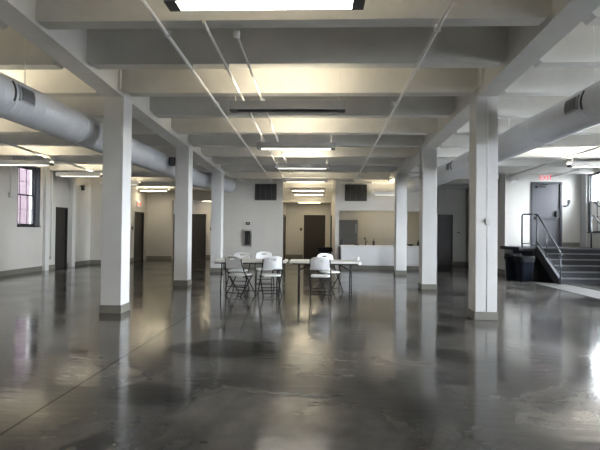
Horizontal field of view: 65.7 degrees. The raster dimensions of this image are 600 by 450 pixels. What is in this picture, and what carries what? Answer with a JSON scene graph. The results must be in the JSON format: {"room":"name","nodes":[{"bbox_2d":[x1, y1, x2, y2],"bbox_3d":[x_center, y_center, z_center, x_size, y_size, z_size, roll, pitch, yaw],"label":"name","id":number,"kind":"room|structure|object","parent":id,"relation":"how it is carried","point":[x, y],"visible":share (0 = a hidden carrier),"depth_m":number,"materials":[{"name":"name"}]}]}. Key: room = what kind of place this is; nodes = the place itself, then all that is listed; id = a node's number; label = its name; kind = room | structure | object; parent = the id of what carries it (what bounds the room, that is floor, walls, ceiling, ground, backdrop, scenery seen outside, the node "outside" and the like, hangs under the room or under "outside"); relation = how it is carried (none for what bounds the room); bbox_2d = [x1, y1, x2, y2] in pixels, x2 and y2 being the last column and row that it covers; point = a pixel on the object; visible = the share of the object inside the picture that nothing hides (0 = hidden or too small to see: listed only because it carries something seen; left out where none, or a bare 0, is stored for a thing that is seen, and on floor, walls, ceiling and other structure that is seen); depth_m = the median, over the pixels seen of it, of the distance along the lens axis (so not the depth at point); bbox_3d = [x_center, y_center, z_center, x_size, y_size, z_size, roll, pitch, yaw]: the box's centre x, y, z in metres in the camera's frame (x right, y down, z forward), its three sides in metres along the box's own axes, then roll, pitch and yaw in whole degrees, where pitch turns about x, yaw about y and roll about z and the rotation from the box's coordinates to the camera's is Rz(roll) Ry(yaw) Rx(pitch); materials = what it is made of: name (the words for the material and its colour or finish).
{"room":"basement event hall","nodes":[
{"label":"basement event hall","id":0,"kind":"room"},
{"bbox_2d":[0,156,90,270],"bbox_3d":[-9.022,-1.014,5.949,0.350,4.778,25.100,1,-1,2],"label":"wall","id":1,"kind":"structure","parent":0,"point":[20,247],"depth_m":14.88,"materials":[{"name":"paint"}]},
{"bbox_2d":[0,264,54,276],"bbox_3d":[-8.914,1.286,4.689,0.020,0.150,22.650,1,-1,2],"label":"baseboard","id":2,"kind":"structure","parent":1,"relation":"attached to","point":[39,268],"depth_m":14.29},
{"bbox_2d":[17,166,40,226],"bbox_3d":[-8.593,-0.905,14.577,0.300,1.940,1.140,1,-1,2],"label":"window","id":3,"kind":"structure","parent":1,"relation":"in","point":[36,171],"depth_m":15.09,"materials":[{"name":"black"}]},
{"bbox_2d":[42,166,50,270],"bbox_3d":[-8.403,-0.453,15.405,0.100,3.900,0.220,1,-1,2],"label":"trim","id":4,"kind":"structure","parent":1,"relation":"attached to","point":[46,180],"depth_m":15.31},
{"bbox_2d":[55,207,67,268],"bbox_3d":[-8.460,0.444,16.396,0.160,2.130,0.720,1,-1,2],"label":"door","id":5,"kind":"structure","parent":1,"relation":"in","point":[61,233],"depth_m":16.46,"materials":[{"name":"black"}]},
{"bbox_2d":[67,171,75,266],"bbox_3d":[-8.308,-0.405,16.941,0.160,3.845,0.220,1,-1,2],"label":"trim","id":6,"kind":"structure","parent":1,"relation":"attached to","point":[72,180],"depth_m":16.84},
{"bbox_2d":[90,177,101,259],"bbox_3d":[-7.968,-0.383,18.608,1.400,3.849,0.300,1,-1,2],"label":"wall","id":7,"kind":"structure","parent":0,"point":[96,188],"depth_m":18.46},
{"bbox_2d":[130,186,146,259],"bbox_3d":[-7.351,-0.352,20.183,0.300,3.838,2.900,1,-1,2],"label":"wall","id":8,"kind":"structure","parent":0,"point":[136,195],"depth_m":20.42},
{"bbox_2d":[134,211,143,260],"bbox_3d":[-7.226,0.495,20.728,0.160,2.160,1.020,1,-1,2],"label":"door","id":9,"kind":"structure","parent":8,"relation":"in","point":[139,216],"depth_m":20.80,"materials":[{"name":"black"}]},
{"bbox_2d":[146,190,210,258],"bbox_3d":[-5.138,-0.256,21.640,4.600,3.731,0.200,1,-1,2],"label":"wall","id":10,"kind":"structure","parent":0,"point":[160,204],"depth_m":21.60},
{"bbox_2d":[174,201,210,254],"bbox_3d":[-5.075,-0.209,23.139,4.600,3.675,0.200,1,-1,2],"label":"wall","id":11,"kind":"structure","parent":0,"point":[198,207],"depth_m":23.02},
{"bbox_2d":[173,214,205,257],"bbox_3d":[-5.486,0.538,23.087,1.660,2.170,0.160,1,-1,2],"label":"door","id":12,"kind":"structure","parent":11,"relation":"in","point":[198,220],"depth_m":23.05,"materials":[{"name":"black"}]},
{"bbox_2d":[223,179,282,258],"bbox_3d":[-1.825,-0.342,17.598,2.360,3.875,0.200,1,-1,2],"label":"wall","id":13,"kind":"structure","parent":0,"point":[265,217],"depth_m":17.50,"materials":[{"name":"paint"}]},
{"bbox_2d":[243,230,251,245],"bbox_3d":[-1.978,0.482,17.478,0.340,0.620,0.031,1,-1,2],"label":"fire extinguisher cabinet","id":14,"kind":"object","parent":13,"relation":"attached to","point":[247,234],"visible":1,"depth_m":17.47,"materials":[{"name":"silver metal"}]},
{"bbox_2d":[255,184,276,199],"bbox_3d":[-1.286,-1.235,17.468,0.820,0.620,0.035,1,-1,2],"label":"air vent","id":15,"kind":"object","parent":13,"relation":"in","point":[262,191],"visible":1,"depth_m":17.46,"materials":[{"name":"grey metal"}]},
{"bbox_2d":[283,184,285,257],"bbox_3d":[-0.962,-0.288,20.965,0.200,3.868,6.600,1,-1,2],"label":"wall","id":16,"kind":"structure","parent":0,"point":[284,203],"depth_m":23.07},
{"bbox_2d":[283,214,285,257],"bbox_3d":[-0.827,0.587,22.970,0.160,2.170,1.350,1,-1,2],"label":"door","id":17,"kind":"structure","parent":16,"relation":"in","point":[284,216],"depth_m":23.57,"materials":[{"name":"black"}]},
{"bbox_2d":[0,257,599,449],"bbox_3d":[0.188,1.611,8.980,18.450,0.203,32.000,1,-1,2],"label":"floor","id":18,"kind":"structure","parent":0,"point":[393,363],"depth_m":4.89,"materials":[{"name":"concrete"}]},
{"bbox_2d":[99,95,131,313],"bbox_3d":[-3.111,-0.352,7.887,0.372,3.629,0.372,1,-1,2],"label":"column","id":19,"kind":"structure","parent":18,"relation":"on","point":[117,111],"depth_m":7.72,"materials":[{"name":"paint"}]},
{"bbox_2d":[173,146,192,285],"bbox_3d":[-2.949,-0.231,11.762,0.372,3.485,0.372,1,-1,2],"label":"column","id":20,"kind":"structure","parent":18,"relation":"on","point":[182,227],"depth_m":11.59,"materials":[{"name":"paint"}]},
{"bbox_2d":[210,172,223,271],"bbox_3d":[-2.785,-0.109,15.648,0.372,3.341,0.372,1,-1,2],"label":"column","id":21,"kind":"structure","parent":18,"relation":"on","point":[217,184],"depth_m":15.48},
{"bbox_2d":[227,252,249,289],"bbox_3d":[-1.462,1.092,11.064,0.482,0.865,0.583,0,-1,10],"label":"folding chair","id":22,"kind":"object","parent":18,"relation":"on","point":[246,255],"visible":0.63,"depth_m":11.15,"materials":[{"name":"white plastic"}]},
{"bbox_2d":[225,256,255,296],"bbox_3d":[-1.301,1.081,10.008,0.482,0.865,0.583,0,-1,28],"label":"folding chair","id":23,"kind":"object","parent":18,"relation":"on","point":[237,263],"visible":1,"depth_m":9.85,"materials":[{"name":"white plastic"}]},
{"bbox_2d":[212,258,287,294],"bbox_3d":[-1.103,1.146,10.422,1.630,0.740,0.750,1,-1,2],"label":"folding table","id":24,"kind":"object","parent":18,"relation":"on","point":[221,261],"visible":0.71,"depth_m":10.15,"materials":[{"name":"white plastic"}]},
{"bbox_2d":[255,251,273,287],"bbox_3d":[-0.888,1.105,11.560,0.482,0.865,0.583,1,-1,-8],"label":"folding chair","id":25,"kind":"object","parent":18,"relation":"on","point":[258,255],"visible":0.7,"depth_m":11.70,"materials":[{"name":"white plastic"}]},
{"bbox_2d":[257,256,282,296],"bbox_3d":[-0.632,1.088,9.988,0.482,0.865,0.583,1,-1,-15],"label":"folding chair","id":26,"kind":"object","parent":18,"relation":"on","point":[267,263],"visible":1,"depth_m":9.80,"materials":[{"name":"white plastic"}]},
{"bbox_2d":[309,257,331,297],"bbox_3d":[0.437,1.099,9.932,0.482,0.865,0.583,1,-1,5],"label":"folding chair","id":27,"kind":"object","parent":18,"relation":"on","point":[314,264],"visible":1,"depth_m":9.72,"materials":[{"name":"white plastic"}]},
{"bbox_2d":[289,259,360,295],"bbox_3d":[0.552,1.163,10.392,1.550,0.740,0.750,1,-1,2],"label":"folding table","id":28,"kind":"object","parent":18,"relation":"on","point":[298,262],"visible":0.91,"depth_m":10.12,"materials":[{"name":"white plastic"}]},
{"bbox_2d":[316,253,342,291],"bbox_3d":[0.680,1.114,10.941,0.482,0.865,0.583,1,-1,-23],"label":"folding chair","id":29,"kind":"object","parent":18,"relation":"on","point":[327,255],"visible":0.62,"depth_m":10.96,"materials":[{"name":"white plastic"}]},
{"bbox_2d":[339,220,357,259],"bbox_3d":[1.956,0.726,19.216,0.800,1.860,0.822,1,-1,2],"label":"refrigerator","id":30,"kind":"object","parent":18,"relation":"on","point":[348,229],"visible":0.38,"depth_m":18.87,"materials":[{"name":"grey metal"}]},
{"bbox_2d":[339,245,418,269],"bbox_3d":[3.201,1.212,17.522,3.440,0.875,0.790,1,-1,2],"label":"counter","id":31,"kind":"object","parent":18,"relation":"on","point":[370,256],"depth_m":17.19,"materials":[{"name":"white laminate"}]},
{"bbox_2d":[339,245,418,246],"bbox_3d":[3.205,0.797,17.527,3.440,0.045,0.790,1,-1,2],"label":"countertop","id":32,"kind":"structure","parent":31,"relation":"on","point":[339,245],"depth_m":17.19,"materials":[{"name":"white"}]},
{"bbox_2d":[394,173,406,274],"bbox_3d":[3.327,-0.046,15.389,0.372,3.341,0.372,1,-1,2],"label":"column","id":33,"kind":"structure","parent":18,"relation":"on","point":[400,218],"depth_m":15.22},
{"bbox_2d":[418,147,436,289],"bbox_3d":[3.164,-0.168,11.504,0.372,3.485,0.372,1,-1,2],"label":"column","id":34,"kind":"structure","parent":18,"relation":"on","point":[428,182],"depth_m":11.33,"materials":[{"name":"paint"}]},
{"bbox_2d":[467,94,497,320],"bbox_3d":[3.001,-0.289,7.629,0.372,3.629,0.372,1,-1,2],"label":"column","id":35,"kind":"structure","parent":18,"relation":"on","point":[483,109],"depth_m":7.46,"materials":[{"name":"paint"}]},
{"bbox_2d":[485,123,489,311],"bbox_3d":[3.003,-0.322,7.440,0.060,3.410,0.040,1,-1,2],"label":"conduit","id":36,"kind":"object","parent":35,"relation":"attached to","point":[487,220],"visible":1,"depth_m":7.45,"materials":[{"name":"white"}]},
{"bbox_2d":[503,253,521,279],"bbox_3d":[6.448,1.251,14.086,0.513,0.782,0.371,1,-1,5],"label":"trash can","id":37,"kind":"object","parent":18,"relation":"on","point":[508,257],"visible":0.8,"depth_m":13.95,"materials":[{"name":"black plastic"}]},
{"bbox_2d":[514,256,534,281],"bbox_3d":[6.547,1.271,13.582,0.553,0.732,0.437,1,-1,-3],"label":"trash can","id":38,"kind":"object","parent":18,"relation":"on","point":[523,264],"visible":1,"depth_m":13.41,"materials":[{"name":"black plastic"}]},
{"bbox_2d":[500,245,599,284],"bbox_3d":[8.018,1.143,14.209,2.645,1.035,2.895,1,-1,2],"label":"staircase","id":39,"kind":"structure","parent":18,"relation":"on","point":[579,265],"depth_m":13.66,"materials":[{"name":"paint"}]},
{"bbox_2d":[521,214,561,283],"bbox_3d":[6.991,0.640,13.508,0.464,2.002,1.550,1,-1,2],"label":"stair railing","id":40,"kind":"object","parent":39,"relation":"on","point":[537,215],"visible":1,"depth_m":14.08,"materials":[{"name":"metal"}]},
{"bbox_2d":[283,184,331,202],"bbox_3d":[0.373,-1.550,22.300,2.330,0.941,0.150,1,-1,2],"label":"ceiling","id":41,"kind":"structure","parent":0,"point":[288,196],"depth_m":22.23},
{"bbox_2d":[283,179,332,183],"bbox_3d":[0.235,-2.738,9.034,18.450,1.434,32.000,1,-1,2],"label":"ceiling","id":42,"kind":"structure","parent":0,"point":[329,181],"depth_m":21.80,"materials":[{"name":"paint"}]},
{"bbox_2d":[0,160,53,165],"bbox_3d":[-7.390,-2.076,12.450,1.550,0.965,0.200,1,-1,2],"label":"pendant light","id":43,"kind":"object","parent":42,"relation":"hanging from","point":[2,162],"visible":0.92,"depth_m":12.35,"materials":[{"name":"white"}]},
{"bbox_2d":[0,26,63,69],"bbox_3d":[-6.040,-2.550,6.671,5.515,0.594,0.200,1,-1,2],"label":"ceiling beam","id":44,"kind":"structure","parent":42,"relation":"attached to","point":[12,44],"depth_m":6.48,"materials":[{"name":"paint"}]},
{"bbox_2d":[0,140,95,171],"bbox_3d":[-6.875,-1.881,12.125,0.084,0.283,7.602,1,-1,2],"label":"conduit","id":45,"kind":"object","parent":42,"relation":"attached to","point":[1,141],"visible":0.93,"depth_m":12.40,"materials":[{"name":"white"}]},
{"bbox_2d":[0,68,101,96],"bbox_3d":[-5.990,-2.491,7.861,5.515,0.594,0.200,1,-1,2],"label":"ceiling beam","id":46,"kind":"structure","parent":42,"relation":"attached to","point":[53,83],"depth_m":7.68,"materials":[{"name":"paint"}]},
{"bbox_2d":[0,96,132,117],"bbox_3d":[-5.937,-2.427,9.152,5.515,0.594,0.200,1,-1,2],"label":"ceiling beam","id":47,"kind":"structure","parent":42,"relation":"attached to","point":[92,107],"depth_m":8.97,"materials":[{"name":"paint"}]},
{"bbox_2d":[0,118,155,133],"bbox_3d":[-5.883,-2.362,10.442,5.515,0.594,0.200,1,-1,2],"label":"ceiling beam","id":48,"kind":"structure","parent":42,"relation":"attached to","point":[6,126],"depth_m":10.36,"materials":[{"name":"paint"}]},
{"bbox_2d":[56,172,101,176],"bbox_3d":[-7.093,-1.995,14.989,1.480,0.871,0.200,1,-1,2],"label":"pendant light","id":49,"kind":"object","parent":42,"relation":"hanging from","point":[58,174],"visible":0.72,"depth_m":14.89,"materials":[{"name":"white"}]},
{"bbox_2d":[0,134,172,146],"bbox_3d":[-5.829,-2.298,11.732,5.515,0.594,0.200,1,-1,2],"label":"ceiling beam","id":50,"kind":"structure","parent":42,"relation":"attached to","point":[153,140],"depth_m":11.65,"materials":[{"name":"paint"}]},
{"bbox_2d":[0,146,175,156],"bbox_3d":[-5.775,-2.234,13.022,5.515,0.594,0.200,1,-1,2],"label":"ceiling beam","id":51,"kind":"structure","parent":42,"relation":"attached to","point":[4,150],"depth_m":12.96,"materials":[{"name":"paint"}]},
{"bbox_2d":[25,156,199,164],"bbox_3d":[-5.721,-2.170,14.312,5.515,0.594,0.200,1,-1,2],"label":"ceiling beam","id":52,"kind":"structure","parent":42,"relation":"attached to","point":[98,160],"depth_m":14.26,"materials":[{"name":"paint"}]},
{"bbox_2d":[0,0,230,179],"bbox_3d":[-3.141,-2.567,5.370,0.404,1.538,24.403,1,-1,2],"label":"girder","id":53,"kind":"object","parent":42,"relation":"attached to","point":[67,47],"visible":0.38,"depth_m":6.38,"materials":[{"name":"paint"}]},
{"bbox_2d":[0,38,235,191],"bbox_3d":[-3.501,-2.198,5.424,1.187,1.638,24.287,1,-1,2],"label":"duct","id":54,"kind":"object","parent":42,"relation":"hanging from","point":[20,103],"visible":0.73,"depth_m":7.05,"materials":[{"name":"grey"}]},
{"bbox_2d":[18,85,35,106],"bbox_3d":[-3.536,-1.670,6.026,0.067,0.208,0.300,1,-1,2],"label":"register","id":55,"kind":"object","parent":54,"relation":"attached to","point":[26,97],"depth_m":5.99,"materials":[{"name":"grey"}]},
{"bbox_2d":[50,164,209,171],"bbox_3d":[-5.667,-2.106,15.602,5.515,0.594,0.200,1,-1,2],"label":"ceiling beam","id":56,"kind":"structure","parent":42,"relation":"attached to","point":[57,167],"depth_m":15.56,"materials":[{"name":"paint"}]},
{"bbox_2d":[74,171,211,176],"bbox_3d":[-5.613,-2.042,16.893,5.515,0.594,0.200,1,-1,2],"label":"ceiling beam","id":57,"kind":"structure","parent":42,"relation":"attached to","point":[133,173],"depth_m":16.79,"materials":[{"name":"paint"}]},
{"bbox_2d":[131,177,174,181],"bbox_3d":[-5.117,-1.975,18.164,4.300,0.590,0.200,1,-1,2],"label":"ceiling beam","id":58,"kind":"structure","parent":42,"relation":"attached to","point":[140,179],"depth_m":18.09,"materials":[{"name":"paint"}]},
{"bbox_2d":[131,182,194,186],"bbox_3d":[-5.063,-1.911,19.454,4.300,0.590,0.200,1,-1,2],"label":"ceiling beam","id":59,"kind":"structure","parent":42,"relation":"attached to","point":[165,184],"depth_m":19.39,"materials":[{"name":"paint"}]},
{"bbox_2d":[139,186,210,190],"bbox_3d":[-5.010,-1.846,20.744,4.300,0.590,0.200,1,-1,2],"label":"ceiling beam","id":60,"kind":"structure","parent":42,"relation":"attached to","point":[170,188],"depth_m":20.68,"materials":[{"name":"paint"}]},
{"bbox_2d":[163,0,364,11],"bbox_3d":[-0.297,-2.384,3.997,1.700,1.007,0.200,1,-1,2],"label":"pendant light","id":61,"kind":"object","parent":42,"relation":"hanging from","point":[172,5],"visible":1,"depth_m":4.00,"materials":[{"name":"grey"}]},
{"bbox_2d":[229,101,344,112],"bbox_3d":[-0.183,-2.221,6.963,1.720,1.037,0.200,1,-1,2],"label":"pendant light","id":62,"kind":"object","parent":42,"relation":"hanging from","point":[234,106],"visible":0.98,"depth_m":6.87,"materials":[{"name":"grey"}]},
{"bbox_2d":[238,109,337,110],"bbox_3d":[-0.188,-1.737,6.957,1.520,0.020,0.172,1,-1,2],"label":"diffuser","id":63,"kind":"object","parent":62,"relation":"attached to","point":[238,109],"depth_m":6.97,"materials":[{"name":"grey"}]},
{"bbox_2d":[36,0,551,29],"bbox_3d":[-0.140,-2.549,5.209,5.838,0.594,0.200,1,-1,2],"label":"ceiling beam","id":64,"kind":"structure","parent":42,"relation":"attached to","point":[52,14],"depth_m":5.14,"materials":[{"name":"paint"}]},
{"bbox_2d":[257,118,334,149],"bbox_3d":[-0.076,-2.081,9.539,1.600,1.061,0.200,1,-1,2],"label":"pendant light","id":65,"kind":"object","parent":42,"relation":"hanging from","point":[260,145],"visible":0.91,"depth_m":9.44,"materials":[{"name":"grey"}]},
{"bbox_2d":[262,148,329,149],"bbox_3d":[-0.081,-1.577,9.533,1.400,0.036,0.172,1,-1,2],"label":"diffuser","id":66,"kind":"object","parent":65,"relation":"attached to","point":[262,148],"depth_m":9.54,"materials":[{"name":"white"}]},
{"bbox_2d":[87,26,508,68],"bbox_3d":[-0.089,-2.489,6.420,5.838,0.594,0.200,1,-1,2],"label":"ceiling beam","id":67,"kind":"structure","parent":42,"relation":"attached to","point":[453,46],"depth_m":6.33,"materials":[{"name":"paint"}]},
{"bbox_2d":[140,0,272,182],"bbox_3d":[-1.379,-2.016,9.268,0.084,0.647,16.352,1,-1,2],"label":"conduit","id":68,"kind":"object","parent":67,"relation":"attached to","point":[167,33],"visible":1,"depth_m":6.36,"materials":[{"name":"white"}]},
{"bbox_2d":[228,177,391,179],"bbox_3d":[0.323,-1.606,16.122,5.650,0.084,0.082,1,-1,2],"label":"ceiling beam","id":69,"kind":"structure","parent":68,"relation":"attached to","point":[228,177],"depth_m":16.13,"materials":[{"name":"white"}]},
{"bbox_2d":[202,20,282,176],"bbox_3d":[-0.812,-1.930,10.869,0.070,0.465,11.601,1,-1,2],"label":"conduit","id":70,"kind":"object","parent":67,"relation":"attached to","point":[226,66],"visible":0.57,"depth_m":6.42,"materials":[{"name":"white"}]},
{"bbox_2d":[354,0,454,181],"bbox_3d":[1.650,-1.992,8.964,0.142,0.637,16.002,1,-1,2],"label":"conduit","id":71,"kind":"object","parent":67,"relation":"attached to","point":[437,27],"visible":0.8,"depth_m":6.25,"materials":[{"name":"white"}]},
{"bbox_2d":[122,68,478,96],"bbox_3d":[-0.040,-2.429,7.610,5.838,0.594,0.200,1,-1,2],"label":"ceiling beam","id":72,"kind":"structure","parent":42,"relation":"attached to","point":[338,81],"depth_m":7.51,"materials":[{"name":"paint"}]},
{"bbox_2d":[274,150,329,168],"bbox_3d":[0.060,-1.988,12.535,1.500,0.950,0.200,1,-1,2],"label":"pendant light","id":73,"kind":"object","parent":42,"relation":"hanging from","point":[276,165],"visible":0.85,"depth_m":12.44,"materials":[{"name":"grey"}]},
{"bbox_2d":[150,96,454,117],"bbox_3d":[0.014,-2.365,8.900,5.838,0.594,0.200,1,-1,2],"label":"ceiling beam","id":74,"kind":"structure","parent":42,"relation":"attached to","point":[355,106],"depth_m":8.79,"materials":[{"name":"paint"}]},
{"bbox_2d":[171,118,437,134],"bbox_3d":[0.068,-2.301,10.190,5.838,0.594,0.200,1,-1,2],"label":"ceiling beam","id":75,"kind":"structure","parent":42,"relation":"attached to","point":[340,126],"depth_m":10.09,"materials":[{"name":"paint"}]},
{"bbox_2d":[233,30,290,172],"bbox_3d":[-0.526,-1.968,10.282,0.084,0.421,9.951,1,-1,2],"label":"conduit","id":76,"kind":"object","parent":75,"relation":"attached to","point":[236,33],"visible":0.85,"depth_m":6.50,"materials":[{"name":"white"}]},
{"bbox_2d":[283,178,327,182],"bbox_3d":[0.193,-1.882,15.931,1.500,0.824,0.200,1,-1,2],"label":"pendant light","id":77,"kind":"object","parent":42,"relation":"hanging from","point":[284,179],"visible":0.82,"depth_m":15.83,"materials":[{"name":"grey"}]},
{"bbox_2d":[188,134,423,146],"bbox_3d":[0.122,-2.237,11.480,5.838,0.594,0.200,1,-1,2],"label":"ceiling beam","id":78,"kind":"structure","parent":42,"relation":"attached to","point":[196,140],"depth_m":11.38,"materials":[{"name":"paint"}]},
{"bbox_2d":[201,147,412,157],"bbox_3d":[0.176,-2.173,12.771,5.838,0.594,0.200,1,-1,2],"label":"ceiling beam","id":79,"kind":"structure","parent":42,"relation":"attached to","point":[378,152],"depth_m":12.67,"materials":[{"name":"paint"}]},
{"bbox_2d":[212,157,404,165],"bbox_3d":[0.230,-2.109,14.061,5.838,0.594,0.200,1,-1,2],"label":"ceiling beam","id":80,"kind":"structure","parent":42,"relation":"attached to","point":[333,161],"depth_m":13.96,"materials":[{"name":"paint"}]},
{"bbox_2d":[221,165,396,172],"bbox_3d":[0.284,-2.045,15.351,5.838,0.594,0.200,1,-1,2],"label":"ceiling beam","id":81,"kind":"structure","parent":42,"relation":"attached to","point":[226,168],"depth_m":15.26,"materials":[{"name":"paint"}]},
{"bbox_2d":[229,172,390,177],"bbox_3d":[0.338,-1.980,16.641,5.838,0.594,0.200,1,-1,2],"label":"ceiling beam","id":82,"kind":"structure","parent":42,"relation":"attached to","point":[234,174],"depth_m":16.54,"materials":[{"name":"paint"}]},
{"bbox_2d":[438,184,468,188],"bbox_3d":[6.191,-1.795,18.978,2.030,0.590,0.200,1,-1,2],"label":"ceiling beam","id":83,"kind":"structure","parent":42,"relation":"attached to","point":[456,186],"depth_m":18.88,"materials":[{"name":"paint"}]},
{"bbox_2d":[388,0,599,181],"bbox_3d":[2.886,-2.506,5.115,0.374,1.538,24.402,1,-1,3],"label":"girder","id":84,"kind":"object","parent":42,"relation":"attached to","point":[527,45],"visible":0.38,"depth_m":6.07,"materials":[{"name":"paint"}]},
{"bbox_2d":[409,165,593,173],"bbox_3d":[6.445,-1.981,15.090,5.937,0.594,0.200,1,-1,2],"label":"ceiling beam","id":85,"kind":"structure","parent":42,"relation":"attached to","point":[501,169],"depth_m":14.94,"materials":[{"name":"paint"}]},
{"bbox_2d":[507,145,599,176],"bbox_3d":[6.829,-1.730,11.946,0.084,0.153,7.401,1,-1,2],"label":"conduit","id":86,"kind":"object","parent":85,"relation":"attached to","point":[596,147],"visible":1,"depth_m":12.24,"materials":[{"name":"white"}]},
{"bbox_2d":[407,25,599,192],"bbox_3d":[3.596,-2.126,5.119,0.914,1.636,24.276,1,-1,2],"label":"duct","id":87,"kind":"object","parent":42,"relation":"hanging from","point":[580,111],"visible":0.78,"depth_m":7.01,"materials":[{"name":"grey"}]},
{"bbox_2d":[564,94,579,114],"bbox_3d":[3.574,-1.581,6.125,0.066,0.199,0.300,1,-1,2],"label":"register","id":88,"kind":"object","parent":87,"relation":"attached to","point":[571,106],"depth_m":6.07,"materials":[{"name":"grey"}]},
{"bbox_2d":[417,158,599,166],"bbox_3d":[6.391,-2.045,13.800,5.937,0.594,0.200,1,-1,2],"label":"ceiling beam","id":89,"kind":"structure","parent":42,"relation":"attached to","point":[512,162],"depth_m":13.68,"materials":[{"name":"paint"}]},
{"bbox_2d":[437,147,599,157],"bbox_3d":[6.338,-2.109,12.510,5.937,0.594,0.200,1,-1,2],"label":"ceiling beam","id":90,"kind":"structure","parent":42,"relation":"attached to","point":[441,152],"depth_m":12.40,"materials":[{"name":"paint"}]},
{"bbox_2d":[439,134,599,147],"bbox_3d":[6.284,-2.174,11.220,5.937,0.594,0.200,1,-1,2],"label":"ceiling beam","id":91,"kind":"structure","parent":42,"relation":"attached to","point":[455,141],"depth_m":11.12,"materials":[{"name":"paint"}]},
{"bbox_2d":[454,118,599,134],"bbox_3d":[6.230,-2.238,9.930,5.937,0.594,0.200,1,-1,2],"label":"ceiling beam","id":92,"kind":"structure","parent":42,"relation":"attached to","point":[503,123],"depth_m":9.91,"materials":[{"name":"paint"}]},
{"bbox_2d":[498,95,569,117],"bbox_3d":[6.176,-2.302,8.639,5.937,0.594,0.200,1,-1,2],"label":"ceiling beam","id":93,"kind":"structure","parent":42,"relation":"attached to","point":[508,106],"depth_m":8.62,"materials":[{"name":"paint"}]},
{"bbox_2d":[500,66,599,95],"bbox_3d":[6.122,-2.366,7.349,5.937,0.594,0.200,1,-1,2],"label":"ceiling beam","id":94,"kind":"structure","parent":42,"relation":"attached to","point":[535,81],"depth_m":7.34,"materials":[{"name":"paint"}]},
{"bbox_2d":[533,22,599,67],"bbox_3d":[6.072,-2.425,6.159,5.937,0.594,0.200,1,-1,2],"label":"ceiling beam","id":95,"kind":"structure","parent":42,"relation":"attached to","point":[575,50],"depth_m":6.16,"materials":[{"name":"paint"}]},
{"bbox_2d":[567,148,599,167],"bbox_3d":[7.518,-1.929,11.619,1.550,0.972,0.200,1,-1,2],"label":"pendant light","id":96,"kind":"object","parent":42,"relation":"hanging from","point":[578,164],"visible":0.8,"depth_m":11.54,"materials":[{"name":"white"}]},
{"bbox_2d":[582,6,599,24],"bbox_3d":[6.022,-2.486,4.949,5.937,0.594,0.200,1,-1,2],"label":"ceiling beam","id":97,"kind":"structure","parent":42,"relation":"attached to","point":[593,18],"depth_m":5.04,"materials":[{"name":"paint"}]},
{"bbox_2d":[286,202,330,257],"bbox_3d":[0.413,-0.110,24.308,2.670,3.623,0.200,1,-1,2],"label":"wall","id":98,"kind":"structure","parent":0,"point":[295,212],"depth_m":24.22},
{"bbox_2d":[304,215,324,257],"bbox_3d":[0.753,0.595,24.224,1.110,2.220,0.160,1,-1,2],"label":"door","id":99,"kind":"structure","parent":98,"relation":"in","point":[314,225],"depth_m":24.21,"materials":[{"name":"black"}]},
{"bbox_2d":[331,179,338,268],"bbox_3d":[1.531,-0.267,20.759,0.140,3.875,6.800,1,-1,2],"label":"wall","id":100,"kind":"structure","parent":0,"point":[335,185],"depth_m":17.37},
{"bbox_2d":[339,211,417,245],"bbox_3d":[3.384,-0.208,19.980,3.630,3.779,0.200,1,-1,2],"label":"wall","id":101,"kind":"structure","parent":0,"point":[378,226],"depth_m":19.88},
{"bbox_2d":[339,179,437,210],"bbox_3d":[3.287,-1.374,17.396,3.630,1.705,0.200,1,-1,2],"label":"wall","id":102,"kind":"structure","parent":0,"point":[374,202],"depth_m":17.31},
{"bbox_2d":[345,184,366,200],"bbox_3d":[2.081,-1.201,17.326,0.820,0.620,0.035,1,-1,2],"label":"air vent","id":103,"kind":"object","parent":102,"relation":"in","point":[353,192],"visible":1,"depth_m":17.32,"materials":[{"name":"grey metal"}]},
{"bbox_2d":[437,188,465,261],"bbox_3d":[6.160,-0.174,20.062,1.910,3.771,0.200,1,-1,2],"label":"wall","id":104,"kind":"structure","parent":0,"point":[451,201],"depth_m":19.94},
{"bbox_2d":[437,215,452,264],"bbox_3d":[6.224,0.637,19.989,0.640,2.150,0.160,1,-1,2],"label":"door","id":105,"kind":"structure","parent":104,"relation":"in","point":[445,222],"depth_m":19.97,"materials":[{"name":"black"}]},
{"bbox_2d":[466,173,502,268],"bbox_3d":[7.131,-0.262,18.020,0.200,3.919,4.200,1,-1,2],"label":"wall","id":106,"kind":"structure","parent":0,"point":[500,180],"depth_m":16.25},
{"bbox_2d":[502,174,580,273],"bbox_3d":[8.357,-0.280,15.767,2.840,3.927,0.200,1,-1,2],"label":"wall","id":107,"kind":"structure","parent":0,"point":[516,195],"depth_m":15.70,"materials":[{"name":"paint"}]},
{"bbox_2d":[531,182,561,246],"bbox_3d":[8.304,-0.363,15.675,1.020,2.170,0.230,1,-1,2],"label":"door","id":108,"kind":"structure","parent":107,"relation":"in","point":[546,197],"depth_m":15.70,"materials":[{"name":"grey"}]},
{"bbox_2d":[580,168,599,247],"bbox_3d":[9.123,-0.838,4.281,0.350,4.778,23.300,1,-1,2],"label":"wall","id":109,"kind":"structure","parent":0,"point":[595,236],"depth_m":15.18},
{"bbox_2d":[583,174,586,246],"bbox_3d":[9.393,-0.730,15.309,0.040,2.918,0.160,1,-1,2],"label":"trim","id":110,"kind":"structure","parent":109,"relation":"attached to","point":[584,175],"depth_m":15.29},
{"bbox_2d":[587,171,599,232],"bbox_3d":[9.406,-0.710,14.552,0.131,1.940,1.250,1,-1,2],"label":"window","id":111,"kind":"structure","parent":109,"relation":"in","point":[593,206],"depth_m":14.96,"materials":[{"name":"black"}]},
{"label":"outside","id":112,"kind":"structure","parent":0,"visible":0},
{"bbox_3d":[0.392,2.776,9.958,120.000,0.100,140.000,1,-1,2],"label":"ground","id":113,"kind":"structure","parent":112,"visible":0},
{"bbox_2d":[17,168,29,223],"bbox_3d":[-16.710,-4.314,17.776,3.220,13.900,52.000,1,-1,2],"label":"brick building","id":114,"kind":"structure","parent":113,"relation":"on","point":[22,213],"depth_m":25.14,"materials":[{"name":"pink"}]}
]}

